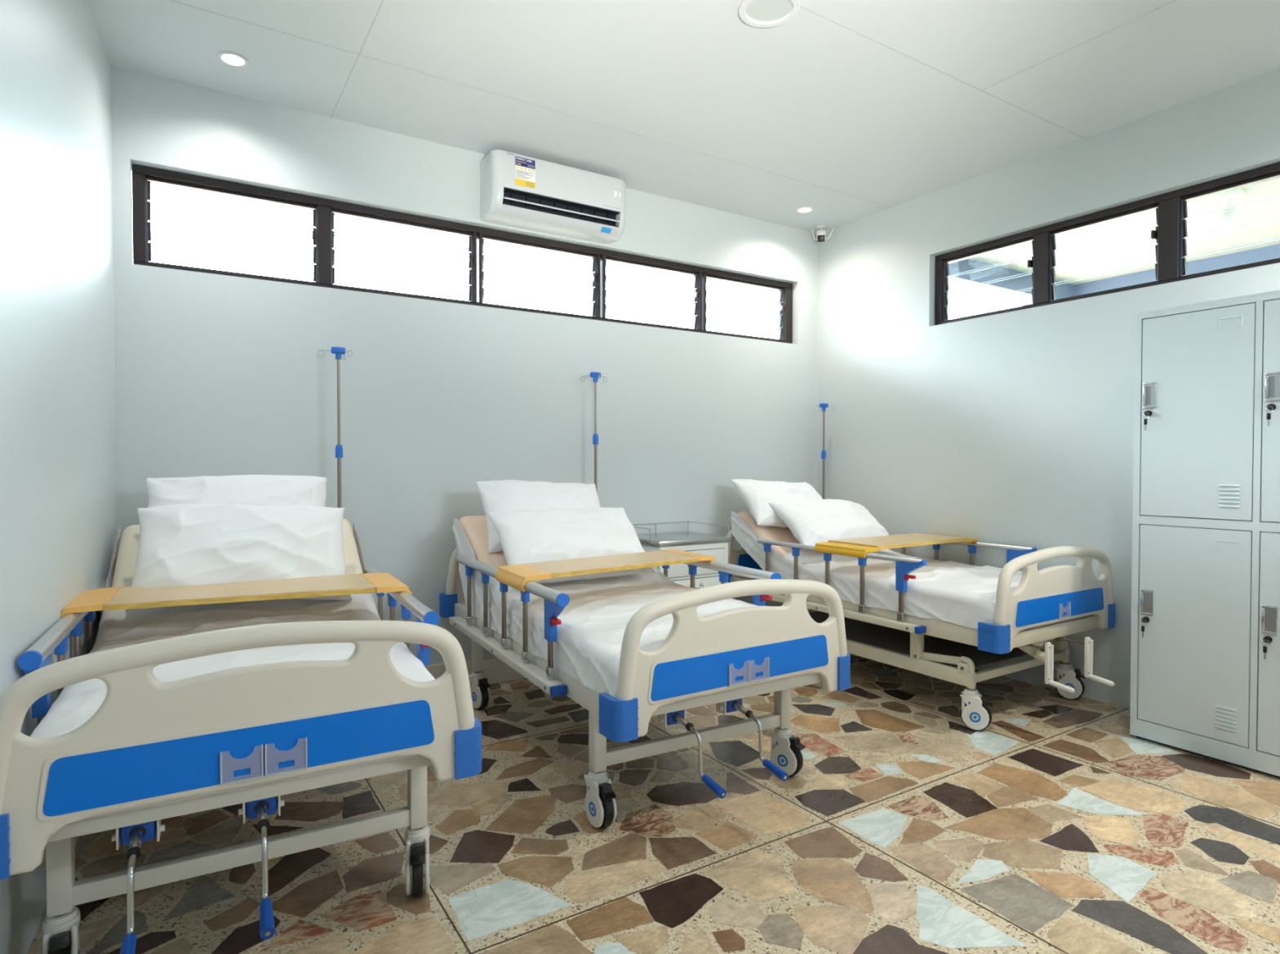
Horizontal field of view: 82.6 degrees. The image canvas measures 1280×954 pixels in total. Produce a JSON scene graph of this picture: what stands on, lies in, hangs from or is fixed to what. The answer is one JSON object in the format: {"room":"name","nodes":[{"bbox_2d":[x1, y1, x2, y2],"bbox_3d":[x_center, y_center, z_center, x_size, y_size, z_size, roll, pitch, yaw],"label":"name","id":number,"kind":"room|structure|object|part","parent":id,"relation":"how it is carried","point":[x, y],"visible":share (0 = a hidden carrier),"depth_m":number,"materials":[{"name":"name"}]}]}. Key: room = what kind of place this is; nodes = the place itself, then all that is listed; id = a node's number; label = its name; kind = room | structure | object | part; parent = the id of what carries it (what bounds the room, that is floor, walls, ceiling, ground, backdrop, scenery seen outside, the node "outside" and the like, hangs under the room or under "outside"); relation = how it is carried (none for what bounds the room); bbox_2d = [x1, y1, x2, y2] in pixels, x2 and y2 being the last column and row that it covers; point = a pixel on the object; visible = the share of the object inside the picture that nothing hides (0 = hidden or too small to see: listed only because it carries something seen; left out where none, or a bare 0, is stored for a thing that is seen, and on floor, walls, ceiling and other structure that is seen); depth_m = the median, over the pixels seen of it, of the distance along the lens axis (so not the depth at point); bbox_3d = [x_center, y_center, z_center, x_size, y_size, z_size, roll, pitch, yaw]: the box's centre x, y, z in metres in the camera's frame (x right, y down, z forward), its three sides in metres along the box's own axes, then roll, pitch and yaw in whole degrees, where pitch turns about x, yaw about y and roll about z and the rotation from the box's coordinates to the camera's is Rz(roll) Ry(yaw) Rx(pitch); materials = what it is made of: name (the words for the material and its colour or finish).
{"room":"hospital room","nodes":[
{"label":"hospital room","id":0,"kind":"room"},
{"bbox_2d":[0,0,117,953],"bbox_3d":[-1.023,-0.243,0.701,0.160,2.859,5.576,-1,1,-28],"label":"wall","id":1,"kind":"structure","parent":0,"point":[59,534],"depth_m":2.05,"materials":[{"name":"white paint"}]},
{"bbox_2d":[111,65,818,666],"bbox_3d":[-0.477,-0.308,4.247,4.388,2.859,0.150,-1,1,-32],"label":"wall","id":2,"kind":"structure","parent":0,"point":[216,375],"depth_m":3.73,"materials":[{"name":"white paint"}]},
{"bbox_2d":[131,164,792,343],"bbox_3d":[-0.559,-1.143,4.187,3.872,0.437,0.077,-1,1,-32],"label":"window","id":3,"kind":"structure","parent":2,"relation":"in","point":[324,211],"depth_m":3.81,"materials":[{"name":"glass"}]},
{"bbox_2d":[480,149,626,244],"bbox_3d":[-0.460,-1.535,4.022,0.804,0.324,0.208,-1,1,-32],"label":"air conditioner","id":4,"kind":"object","parent":2,"relation":"attached to","point":[517,190],"visible":1,"depth_m":3.93,"materials":[{"name":"white plastic"}]},
{"bbox_2d":[426,608,813,684],"bbox_3d":[-0.446,1.048,4.192,4.116,0.150,0.018,-1,1,-32],"label":"baseboard","id":5,"kind":"structure","parent":2,"relation":"attached to","point":[500,674],"depth_m":3.96,"materials":[{"name":"white"}]},
{"bbox_2d":[26,653,1279,953],"bbox_3d":[0.767,1.229,1.661,5.604,0.121,6.404,-1,1,-32],"label":"floor","id":6,"kind":"structure","parent":0,"point":[904,827],"depth_m":2.26,"materials":[{"name":"stone"}]},
{"bbox_2d":[0,562,482,953],"bbox_3d":[-1.273,0.724,2.381,1.007,0.863,2.155,-1,1,-29],"label":"hospital bed","id":7,"kind":"object","parent":6,"relation":"on","point":[150,741],"visible":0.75,"depth_m":1.59,"materials":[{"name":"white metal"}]},
{"bbox_3d":[-1.493,0.598,1.817,0.021,0.269,0.033,-1,1,-29],"label":"post","id":8,"kind":"part","parent":7,"relation":"part of","materials":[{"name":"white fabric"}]},
{"bbox_3d":[-1.283,1.044,1.610,0.040,0.058,0.062,-1,1,-35],"label":"brake lever","id":9,"kind":"part","parent":7,"relation":"part of","materials":[{"name":"black plastic"}]},
{"bbox_3d":[-1.317,0.880,1.655,0.046,0.212,0.046,-1,1,-29],"label":"leg","id":10,"kind":"part","parent":7,"relation":"part of","materials":[{"name":"white metal"}]},
{"bbox_3d":[-1.615,0.594,2.034,0.021,0.269,0.033,-1,1,-29],"label":"post","id":11,"kind":"part","parent":7,"relation":"part of","materials":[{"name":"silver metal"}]},
{"bbox_3d":[-1.775,0.578,2.303,0.058,0.354,1.332,-1,1,-29],"label":"rail","id":12,"kind":"part","parent":7,"relation":"part of","materials":[{"name":"silver metal"}]},
{"bbox_3d":[-1.737,0.590,2.249,0.021,0.269,0.033,-1,1,-29],"label":"post","id":13,"kind":"part","parent":7,"relation":"part of","materials":[{"name":"silver metal"}]},
{"bbox_3d":[-1.857,0.586,2.461,0.021,0.269,0.033,-1,1,-29],"label":"post","id":14,"kind":"part","parent":7,"relation":"part of","materials":[{"name":"silver metal"}]},
{"bbox_3d":[-1.976,0.582,2.673,0.021,0.269,0.033,-1,1,-29],"label":"post","id":15,"kind":"part","parent":7,"relation":"part of","materials":[{"name":"silver metal"}]},
{"bbox_2d":[61,573,412,617],"bbox_3d":[-1.340,0.407,2.495,1.042,0.063,0.367,0,1,-23],"label":"board","id":16,"kind":"object","parent":7,"relation":"on","point":[113,598],"visible":0.81,"depth_m":2.41,"materials":[{"name":"laminate"}]},
{"bbox_2d":[111,518,363,586],"bbox_3d":[-1.306,0.435,2.435,0.869,0.460,1.791,-1,1,-29],"label":"mattress","id":17,"kind":"object","parent":7,"relation":"on","point":[126,562],"visible":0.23,"depth_m":2.86,"materials":[{"name":"beige fabric"}]},
{"bbox_2d":[30,516,435,817],"bbox_3d":[-1.293,0.465,2.416,0.918,0.524,1.822,-1,1,-29],"label":"sheet","id":18,"kind":"object","parent":17,"relation":"on","point":[77,703],"visible":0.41,"depth_m":2.34,"materials":[{"name":"white fabric"}]},
{"bbox_2d":[125,503,351,612],"bbox_3d":[-1.482,0.288,2.745,0.732,0.378,0.322,-1,1,-29],"label":"pillow","id":19,"kind":"object","parent":18,"relation":"on","point":[184,544],"visible":0.85,"depth_m":2.67,"materials":[{"name":"white fabric"}]},
{"bbox_2d":[145,475,327,507],"bbox_3d":[-1.614,0.176,2.944,0.671,0.368,0.281,-1,1,-28],"label":"pillow","id":20,"kind":"object","parent":17,"relation":"on","point":[251,490],"visible":0.36,"depth_m":2.93,"materials":[{"name":"white fabric"}]},
{"bbox_3d":[-0.830,0.536,1.593,0.955,0.429,0.051,-1,1,-30],"label":"footboard","id":21,"kind":"part","parent":7,"relation":"part of","materials":[{"name":"beige plastic"}]},
{"bbox_3d":[-0.820,0.594,1.578,0.743,0.110,0.005,-1,1,-30],"label":"blue panel","id":22,"kind":"part","parent":7,"relation":"part of","materials":[{"name":"blue plastic"}]},
{"bbox_3d":[-1.315,0.810,2.457,0.876,0.304,1.865,-1,1,-29],"label":"frame","id":23,"kind":"part","parent":7,"relation":"part of","materials":[{"name":"white metal"}]},
{"bbox_2d":[317,346,351,507],"bbox_3d":[-1.429,0.066,3.402,0.138,1.343,0.158,-1,1,-32],"label":"pole","id":24,"kind":"object","parent":7,"relation":"attached to","point":[338,351],"visible":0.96,"depth_m":3.40,"materials":[{"name":"silver metal"}]},
{"bbox_3d":[-1.042,0.578,2.922,0.021,0.269,0.033,-1,1,-29],"label":"post","id":25,"kind":"part","parent":7,"relation":"part of","materials":[{"name":"silver metal"}]},
{"bbox_3d":[-0.922,0.581,2.709,0.021,0.269,0.033,-1,1,-29],"label":"post","id":26,"kind":"part","parent":7,"relation":"part of","materials":[{"name":"silver metal"}]},
{"bbox_3d":[-0.949,0.570,2.770,0.058,0.354,1.332,-1,1,-29],"label":"rail","id":27,"kind":"part","parent":7,"relation":"part of","materials":[{"name":"silver metal"}]},
{"bbox_3d":[-0.800,0.585,2.494,0.021,0.269,0.033,-1,1,-29],"label":"post","id":28,"kind":"part","parent":7,"relation":"part of","materials":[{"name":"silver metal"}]},
{"bbox_3d":[-0.626,0.873,2.046,0.046,0.212,0.046,-1,1,-29],"label":"leg","id":29,"kind":"part","parent":7,"relation":"part of","materials":[{"name":"white metal"}]},
{"bbox_3d":[-0.609,1.037,1.992,0.040,0.058,0.062,0,1,-17],"label":"brake lever","id":30,"kind":"part","parent":7,"relation":"part of","materials":[{"name":"black plastic"}]},
{"bbox_2d":[439,546,850,828],"bbox_3d":[-0.099,0.710,3.144,1.007,0.863,2.155,-1,1,-30],"label":"hospital bed","id":31,"kind":"object","parent":6,"relation":"on","point":[725,658],"visible":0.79,"depth_m":2.42,"materials":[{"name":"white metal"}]},
{"bbox_3d":[-0.595,0.512,4.012,0.955,0.429,0.051,-1,1,-30],"label":"headboard","id":32,"kind":"part","parent":31,"relation":"part of","materials":[{"name":"beige plastic"}]},
{"bbox_3d":[-0.806,0.568,3.439,0.021,0.269,0.033,-1,1,-30],"label":"post","id":33,"kind":"part","parent":31,"relation":"part of","materials":[{"name":"silver metal"}]},
{"bbox_3d":[-0.799,0.845,3.574,0.046,0.212,0.046,-1,1,-30],"label":"leg","id":34,"kind":"part","parent":31,"relation":"part of","materials":[{"name":"white metal"}]},
{"bbox_2d":[458,515,507,568],"bbox_3d":[-0.132,0.430,3.197,0.869,0.441,1.790,-1,1,-30],"label":"mattress","id":35,"kind":"object","parent":31,"relation":"on","point":[475,527],"visible":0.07,"depth_m":3.54,"materials":[{"name":"beige fabric"}]},
{"bbox_2d":[475,480,600,553],"bbox_3d":[-0.475,0.197,3.695,0.684,0.367,0.278,-1,1,-31],"label":"pillow","id":36,"kind":"object","parent":35,"relation":"on","point":[504,495],"visible":0.45,"depth_m":3.62,"materials":[{"name":"white fabric"}]},
{"bbox_2d":[452,517,759,697],"bbox_3d":[-0.120,0.461,3.177,0.913,0.504,1.821,-1,1,-30],"label":"sheet","id":37,"kind":"object","parent":35,"relation":"on","point":[587,648],"visible":0.48,"depth_m":2.87,"materials":[{"name":"white fabric"}]},
{"bbox_2d":[485,507,655,583],"bbox_3d":[-0.323,0.318,3.469,0.741,0.328,0.325,-1,1,-32],"label":"pillow","id":38,"kind":"object","parent":37,"relation":"on","point":[526,536],"visible":0.81,"depth_m":3.38,"materials":[{"name":"white fabric"}]},
{"bbox_3d":[-0.758,1.009,3.534,0.040,0.058,0.062,-1,1,-44],"label":"brake lever","id":39,"kind":"part","parent":31,"relation":"part of","materials":[{"name":"black plastic"}]},
{"bbox_3d":[-0.683,0.572,3.222,0.021,0.269,0.033,-1,1,-30],"label":"post","id":40,"kind":"part","parent":31,"relation":"part of","materials":[{"name":"silver metal"}]},
{"bbox_3d":[-0.563,0.576,3.010,0.021,0.269,0.033,-1,1,-30],"label":"post","id":41,"kind":"part","parent":31,"relation":"part of","materials":[{"name":"silver metal"}]},
{"bbox_3d":[-0.601,0.564,3.064,0.058,0.354,1.332,-1,1,-30],"label":"rail","id":42,"kind":"part","parent":31,"relation":"part of","materials":[{"name":"silver metal"}]},
{"bbox_3d":[-0.440,0.580,2.796,0.021,0.269,0.033,-1,1,-30],"label":"post","id":43,"kind":"part","parent":31,"relation":"part of","materials":[{"name":"silver metal"}]},
{"bbox_3d":[-0.317,0.584,2.579,0.021,0.269,0.033,-1,1,-30],"label":"post","id":44,"kind":"part","parent":31,"relation":"part of","materials":[{"name":"silver metal"}]},
{"bbox_3d":[-0.293,0.508,2.535,0.020,0.028,0.056,-1,1,-30],"label":"release lever","id":45,"kind":"part","parent":31,"relation":"part of","materials":[{"name":"red plastic"}]},
{"bbox_2d":[580,372,607,493],"bbox_3d":[-0.238,0.062,4.185,0.158,1.321,0.138,1,1,43],"label":"pole","id":46,"kind":"object","parent":31,"relation":"attached to","point":[595,375],"visible":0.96,"depth_m":4.16,"materials":[{"name":"silver metal"}]},
{"bbox_3d":[-0.141,0.866,2.418,0.046,0.212,0.046,-1,1,-30],"label":"leg","id":47,"kind":"part","parent":31,"relation":"part of","materials":[{"name":"white metal"}]},
{"bbox_2d":[495,549,715,592],"bbox_3d":[-0.122,0.395,3.179,1.056,0.063,0.330,-1,1,-39],"label":"board","id":48,"kind":"object","parent":31,"relation":"on","point":[516,576],"visible":0.92,"depth_m":3.06,"materials":[{"name":"laminate"}]},
{"bbox_3d":[-0.109,1.030,2.372,0.040,0.058,0.062,-1,1,-33],"label":"brake lever","id":49,"kind":"part","parent":31,"relation":"part of","materials":[{"name":"black plastic"}]},
{"bbox_3d":[-0.141,0.807,3.220,0.876,0.282,1.865,-1,1,-30],"label":"frame","id":50,"kind":"part","parent":31,"relation":"part of","materials":[{"name":"white metal"}]},
{"bbox_3d":[0.130,0.563,3.685,0.021,0.269,0.033,-1,1,-30],"label":"post","id":51,"kind":"part","parent":31,"relation":"part of","materials":[{"name":"silver metal"}]},
{"bbox_3d":[0.251,0.567,3.473,0.021,0.269,0.033,-1,1,-30],"label":"post","id":52,"kind":"part","parent":31,"relation":"part of","materials":[{"name":"silver metal"}]},
{"bbox_3d":[0.224,0.555,3.534,0.058,0.354,1.332,-1,1,-30],"label":"rail","id":53,"kind":"part","parent":31,"relation":"part of","materials":[{"name":"silver metal"}]},
{"bbox_3d":[0.337,0.552,2.376,0.955,0.429,0.051,-1,1,-32],"label":"footboard","id":54,"kind":"part","parent":31,"relation":"part of","materials":[{"name":"beige plastic"}]},
{"bbox_3d":[0.347,0.609,2.361,0.743,0.110,0.005,-1,1,-32],"label":"blue panel","id":55,"kind":"part","parent":31,"relation":"part of","materials":[{"name":"blue plastic"}]},
{"bbox_3d":[0.521,0.499,2.998,0.020,0.028,0.056,-1,1,-30],"label":"release lever","id":56,"kind":"part","parent":31,"relation":"part of","materials":[{"name":"red plastic"}]},
{"bbox_3d":[0.549,0.859,2.811,0.046,0.212,0.046,-1,1,-30],"label":"leg","id":57,"kind":"part","parent":31,"relation":"part of","materials":[{"name":"white metal"}]},
{"bbox_3d":[0.594,1.023,2.775,0.062,0.058,0.040,1,1,41],"label":"brake lever","id":58,"kind":"part","parent":31,"relation":"part of","materials":[{"name":"black plastic"}]},
{"bbox_2d":[631,521,730,589],"bbox_3d":[0.214,0.703,4.302,0.507,0.835,0.452,-1,1,-32],"label":"base cabinet","id":59,"kind":"object","parent":6,"relation":"on","point":[716,546],"visible":0.23,"depth_m":4.17,"materials":[{"name":"silver metal"}]},
{"bbox_3d":[0.204,0.318,4.312,0.501,0.065,0.406,-1,1,-32],"label":"gallery rail","id":60,"kind":"part","parent":59,"relation":"part of","materials":[{"name":"silver metal"}]},
{"bbox_2d":[636,531,730,546],"bbox_3d":[0.206,0.363,4.308,0.507,0.030,0.422,-1,1,-32],"label":"tray","id":61,"kind":"object","parent":59,"relation":"on","point":[680,539],"depth_m":4.18,"materials":[{"name":"silver metal"}]},
{"bbox_3d":[0.316,0.791,4.144,0.429,0.431,0.010,-1,1,-32],"label":"door","id":62,"kind":"part","parent":59,"relation":"part of","materials":[{"name":"grey"}]},
{"bbox_3d":[0.316,0.489,4.139,0.429,0.146,0.010,-1,1,-32],"label":"drawer","id":63,"kind":"part","parent":59,"relation":"part of","materials":[{"name":"grey metal"}]},
{"bbox_3d":[0.325,0.619,4.126,0.092,0.030,0.039,-1,1,-32],"label":"handle","id":64,"kind":"part","parent":59,"relation":"part of","materials":[{"name":"silver metal"}]},
{"bbox_2d":[726,529,1115,730],"bbox_3d":[1.467,0.693,4.073,1.007,0.863,2.148,-1,1,-32],"label":"hospital bed","id":65,"kind":"object","parent":6,"relation":"on","point":[1048,605],"visible":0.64,"depth_m":3.44,"materials":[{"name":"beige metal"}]},
{"bbox_3d":[0.931,0.495,4.913,0.955,0.429,0.051,-1,1,-32],"label":"headboard","id":66,"kind":"part","parent":65,"relation":"part of","materials":[{"name":"beige plastic"}]},
{"bbox_3d":[0.941,0.553,4.898,0.743,0.110,0.004,-1,1,-32],"label":"blue panel","id":67,"kind":"part","parent":65,"relation":"part of","materials":[{"name":"blue plastic"}]},
{"bbox_3d":[0.755,0.552,4.318,0.021,0.269,0.033,-1,1,-32],"label":"post","id":68,"kind":"part","parent":65,"relation":"part of","materials":[{"name":"silver metal"}]},
{"bbox_2d":[737,511,811,557],"bbox_3d":[1.424,0.431,4.137,0.869,0.404,1.765,-1,1,-32],"label":"mattress","id":69,"kind":"object","parent":65,"relation":"on","point":[770,533],"visible":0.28,"depth_m":4.47,"materials":[{"name":"beige fabric"}]},
{"bbox_2d":[730,479,822,528],"bbox_3d":[0.924,0.169,4.658,0.667,0.313,0.322,-1,1,-28],"label":"pillow","id":70,"kind":"object","parent":69,"relation":"on","point":[757,495],"visible":0.67,"depth_m":4.55,"materials":[{"name":"white fabric"}]},
{"bbox_2d":[730,511,1022,629],"bbox_3d":[1.439,0.461,4.113,0.914,0.470,1.795,-1,1,-32],"label":"sheet","id":71,"kind":"object","parent":69,"relation":"on","point":[962,594],"visible":0.6,"depth_m":3.73,"materials":[{"name":"white fabric"}]},
{"bbox_2d":[768,498,888,546],"bbox_3d":[1.179,0.285,4.463,0.720,0.294,0.371,-1,1,-26],"label":"pillow","id":72,"kind":"object","parent":71,"relation":"on","point":[812,522],"visible":0.8,"depth_m":4.35,"materials":[{"name":"white fabric"}]},
{"bbox_3d":[0.882,0.555,4.119,0.021,0.269,0.033,-1,1,-32],"label":"post","id":73,"kind":"part","parent":65,"relation":"part of","materials":[{"name":"silver metal"}]},
{"bbox_2d":[814,403,836,499],"bbox_3d":[1.267,0.096,5.090,0.138,1.221,0.158,-1,1,-32],"label":"pole","id":74,"kind":"object","parent":65,"relation":"attached to","point":[824,406],"visible":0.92,"depth_m":5.09,"materials":[{"name":"silver metal"}]},
{"bbox_3d":[1.009,0.559,3.919,0.021,0.269,0.033,-1,1,-32],"label":"post","id":75,"kind":"part","parent":65,"relation":"part of","materials":[{"name":"silver metal"}]},
{"bbox_3d":[0.990,0.552,3.936,0.058,0.346,1.233,-1,1,-32],"label":"rail","id":76,"kind":"part","parent":65,"relation":"part of","materials":[{"name":"silver metal"}]},
{"bbox_3d":[1.135,0.563,3.720,0.021,0.269,0.033,-1,1,-32],"label":"post","id":77,"kind":"part","parent":65,"relation":"part of","materials":[{"name":"silver metal"}]},
{"bbox_2d":[814,533,977,558],"bbox_3d":[1.453,0.376,4.089,0.981,0.056,0.349,-1,1,-32],"label":"board","id":78,"kind":"object","parent":65,"relation":"on","point":[855,547],"visible":1,"depth_m":3.94,"materials":[{"name":"laminate"}]},
{"bbox_3d":[1.263,0.567,3.520,0.021,0.269,0.033,-1,1,-32],"label":"post","id":79,"kind":"part","parent":65,"relation":"part of","materials":[{"name":"silver metal"}]},
{"bbox_3d":[1.671,0.546,4.621,0.021,0.269,0.033,-1,1,-32],"label":"post","id":80,"kind":"part","parent":65,"relation":"part of","materials":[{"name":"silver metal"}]},
{"bbox_3d":[1.289,0.482,3.477,0.020,0.028,0.056,-1,1,-32],"label":"release lever","id":81,"kind":"part","parent":65,"relation":"part of","materials":[{"name":"red plastic"}]},
{"bbox_3d":[1.423,0.790,4.144,0.876,0.282,1.865,-1,1,-32],"label":"frame","id":82,"kind":"part","parent":65,"relation":"part of","materials":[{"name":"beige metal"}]},
{"bbox_3d":[1.799,0.550,4.421,0.021,0.269,0.033,-1,1,-32],"label":"post","id":83,"kind":"part","parent":65,"relation":"part of","materials":[{"name":"silver metal"}]},
{"bbox_3d":[1.791,0.543,4.446,0.058,0.346,1.233,-1,1,-32],"label":"rail","id":84,"kind":"part","parent":65,"relation":"part of","materials":[{"name":"silver metal"}]},
{"bbox_3d":[1.496,0.940,3.288,0.034,0.032,0.034,-1,1,-32],"label":"leg","id":85,"kind":"part","parent":65,"relation":"part of","materials":[{"name":"beige metal"}]},
{"bbox_3d":[1.925,0.553,4.222,0.021,0.269,0.033,-1,1,-32],"label":"post","id":86,"kind":"part","parent":65,"relation":"part of","materials":[{"name":"silver metal"}]},
{"bbox_3d":[1.547,1.014,3.259,0.062,0.058,0.040,1,1,30],"label":"brake lever","id":87,"kind":"part","parent":65,"relation":"part of","materials":[{"name":"black plastic"}]},
{"bbox_3d":[1.794,0.816,3.192,0.034,0.182,0.026,-1,1,-32],"label":"folding arm","id":88,"kind":"part","parent":65,"relation":"part of","materials":[{"name":"white plastic"}]},
{"bbox_3d":[1.924,0.534,3.351,0.955,0.429,0.051,-1,1,-32],"label":"footboard","id":89,"kind":"part","parent":65,"relation":"part of","materials":[{"name":"beige plastic"}]},
{"bbox_3d":[1.934,0.591,3.336,0.743,0.110,0.004,-1,1,-32],"label":"blue panel","id":90,"kind":"part","parent":65,"relation":"part of","materials":[{"name":"blue plastic"}]},
{"bbox_3d":[2.221,1.006,3.687,0.062,0.058,0.040,1,1,32],"label":"brake lever","id":91,"kind":"part","parent":65,"relation":"part of","materials":[{"name":"black plastic"}]},
{"bbox_3d":[2.025,0.814,3.285,0.034,0.182,0.026,-1,1,-32],"label":"folding arm","id":92,"kind":"part","parent":65,"relation":"part of","materials":[{"name":"white plastic"}]},
{"bbox_2d":[1129,289,1279,777],"bbox_3d":[2.539,0.220,2.903,0.445,1.852,0.870,-1,1,-32],"label":"locker","id":93,"kind":"object","parent":6,"relation":"on","point":[1205,638],"visible":1,"depth_m":2.93,"materials":[{"name":"silver metal"}]},
{"bbox_3d":[2.170,0.536,3.116,0.012,0.109,0.046,-1,1,-32],"label":"handle","id":94,"kind":"part","parent":93,"relation":"part of","materials":[{"name":"silver metal"}]},
{"bbox_3d":[2.170,-0.347,3.100,0.012,0.109,0.046,-1,1,-32],"label":"handle","id":95,"kind":"part","parent":93,"relation":"part of","materials":[{"name":"silver metal"}]},
{"bbox_3d":[2.264,0.629,2.988,0.023,0.842,0.386,-1,1,-32],"label":"door","id":96,"kind":"part","parent":93,"relation":"part of","materials":[{"name":"silver metal"}]},
{"bbox_3d":[2.264,-0.253,2.972,0.023,0.839,0.386,-1,1,-32],"label":"door","id":97,"kind":"part","parent":93,"relation":"part of","materials":[{"name":"silver metal"}]},
{"bbox_3d":[2.486,0.636,2.639,0.023,0.842,0.386,-1,1,-32],"label":"door","id":98,"kind":"part","parent":93,"relation":"part of","materials":[{"name":"silver metal"}]},
{"bbox_3d":[2.392,0.543,2.767,0.012,0.109,0.046,-1,1,-32],"label":"handle","id":99,"kind":"part","parent":93,"relation":"part of","materials":[{"name":"silver metal"}]},
{"bbox_3d":[2.486,-0.247,2.623,0.023,0.839,0.386,-1,1,-32],"label":"door","id":100,"kind":"part","parent":93,"relation":"part of","materials":[{"name":"silver metal"}]},
{"bbox_3d":[2.392,-0.341,2.751,0.012,0.109,0.046,-1,1,-32],"label":"handle","id":101,"kind":"part","parent":93,"relation":"part of","materials":[{"name":"silver metal"}]},
{"bbox_2d":[88,0,1279,233],"bbox_3d":[0.758,-1.741,1.717,4.988,0.101,5.700,-1,1,-32],"label":"ceiling","id":102,"kind":"structure","parent":0,"point":[848,111],"depth_m":3.10,"materials":[{"name":"white paint"}]},
{"bbox_2d":[217,51,248,67],"bbox_3d":[-1.668,-1.711,2.984,0.113,0.006,0.113,-1,1,-32],"label":"recessed light","id":103,"kind":"object","parent":102,"relation":"in","point":[228,58],"visible":1,"depth_m":2.98,"materials":[{"name":"white"}]},
{"bbox_2d":[221,54,244,65],"bbox_3d":[-1.668,-1.713,2.984,0.086,0.002,0.086,-1,1,-32],"label":"diffuser","id":104,"kind":"object","parent":103,"relation":"attached to","point":[228,60],"depth_m":2.99,"materials":[{"name":"white plastic"}]},
{"bbox_2d":[738,0,799,27],"bbox_3d":[0.469,-1.701,2.642,0.218,0.014,0.218,-1,1,-32],"label":"recessed light","id":105,"kind":"object","parent":102,"relation":"in","point":[755,13],"visible":1,"depth_m":2.66,"materials":[{"name":"white plastic"}]},
{"bbox_2d":[745,0,792,22],"bbox_3d":[0.469,-1.705,2.642,0.178,0.004,0.178,-1,1,-32],"label":"diffuser","id":106,"kind":"object","parent":105,"relation":"attached to","point":[756,11],"depth_m":2.66,"materials":[{"name":"white plastic"}]},
{"bbox_2d":[795,206,813,213],"bbox_3d":[1.076,-1.744,4.752,0.113,0.006,0.113,-1,1,-32],"label":"recessed light","id":107,"kind":"object","parent":102,"relation":"in","point":[804,209],"visible":1,"depth_m":4.75,"materials":[{"name":"white"}]},
{"bbox_2d":[798,208,811,212],"bbox_3d":[1.076,-1.745,4.752,0.086,0.002,0.086,-1,1,-32],"label":"diffuser","id":108,"kind":"object","parent":107,"relation":"attached to","point":[800,210],"depth_m":4.76,"materials":[{"name":"white plastic"}]},
{"bbox_2d":[811,225,833,242],"bbox_3d":[1.276,-1.696,5.102,0.114,0.115,0.119,-1,1,-32],"label":"security camera","id":109,"kind":"object","parent":102,"relation":"attached to","point":[820,233],"visible":1,"depth_m":5.07,"materials":[{"name":"white plastic"}]},
{"bbox_2d":[817,68,1279,708],"bbox_3d":[2.800,-0.286,3.042,0.150,2.859,5.400,-1,1,-32],"label":"wall","id":110,"kind":"structure","parent":0,"point":[1014,428],"depth_m":4.03,"materials":[{"name":"white paint"}]},
{"bbox_2d":[934,162,1279,325],"bbox_3d":[2.505,-1.131,3.502,0.077,0.437,2.432,-1,1,-32],"label":"window","id":111,"kind":"structure","parent":110,"relation":"in","point":[1171,233],"depth_m":3.63,"materials":[{"name":"black metal"}]},
{"bbox_2d":[948,177,1279,306],"bbox_3d":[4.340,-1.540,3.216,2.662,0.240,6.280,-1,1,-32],"label":"window glass","id":112,"kind":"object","parent":110,"relation":"attached to","point":[1267,251],"depth_m":5.22,"materials":[{"name":"clear glass"}]},
{"bbox_2d":[1213,190,1245,231],"bbox_3d":[3.331,-1.493,4.116,0.140,0.206,0.140,-1,1,-32],"label":"lamp","id":113,"kind":"object","parent":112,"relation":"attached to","point":[1229,218],"visible":0.89,"depth_m":4.09,"materials":[{"name":"white plastic"}]},
{"bbox_3d":[3.331,-1.456,4.117,0.110,0.132,0.110,-1,1,-32],"label":"bulb","id":114,"kind":"part","parent":113,"relation":"part of","materials":[{"name":"white plastic"}]},
{"bbox_3d":[3.331,-1.541,4.115,0.060,0.070,0.060,-1,1,-32],"label":"stem","id":115,"kind":"part","parent":113,"relation":"part of","materials":[{"name":"white plastic"}]},
{"bbox_3d":[3.331,-1.586,4.115,0.140,0.020,0.140,-1,1,-32],"label":"ceiling plate","id":116,"kind":"part","parent":113,"relation":"part of","materials":[{"name":"white plastic"}]}
]}

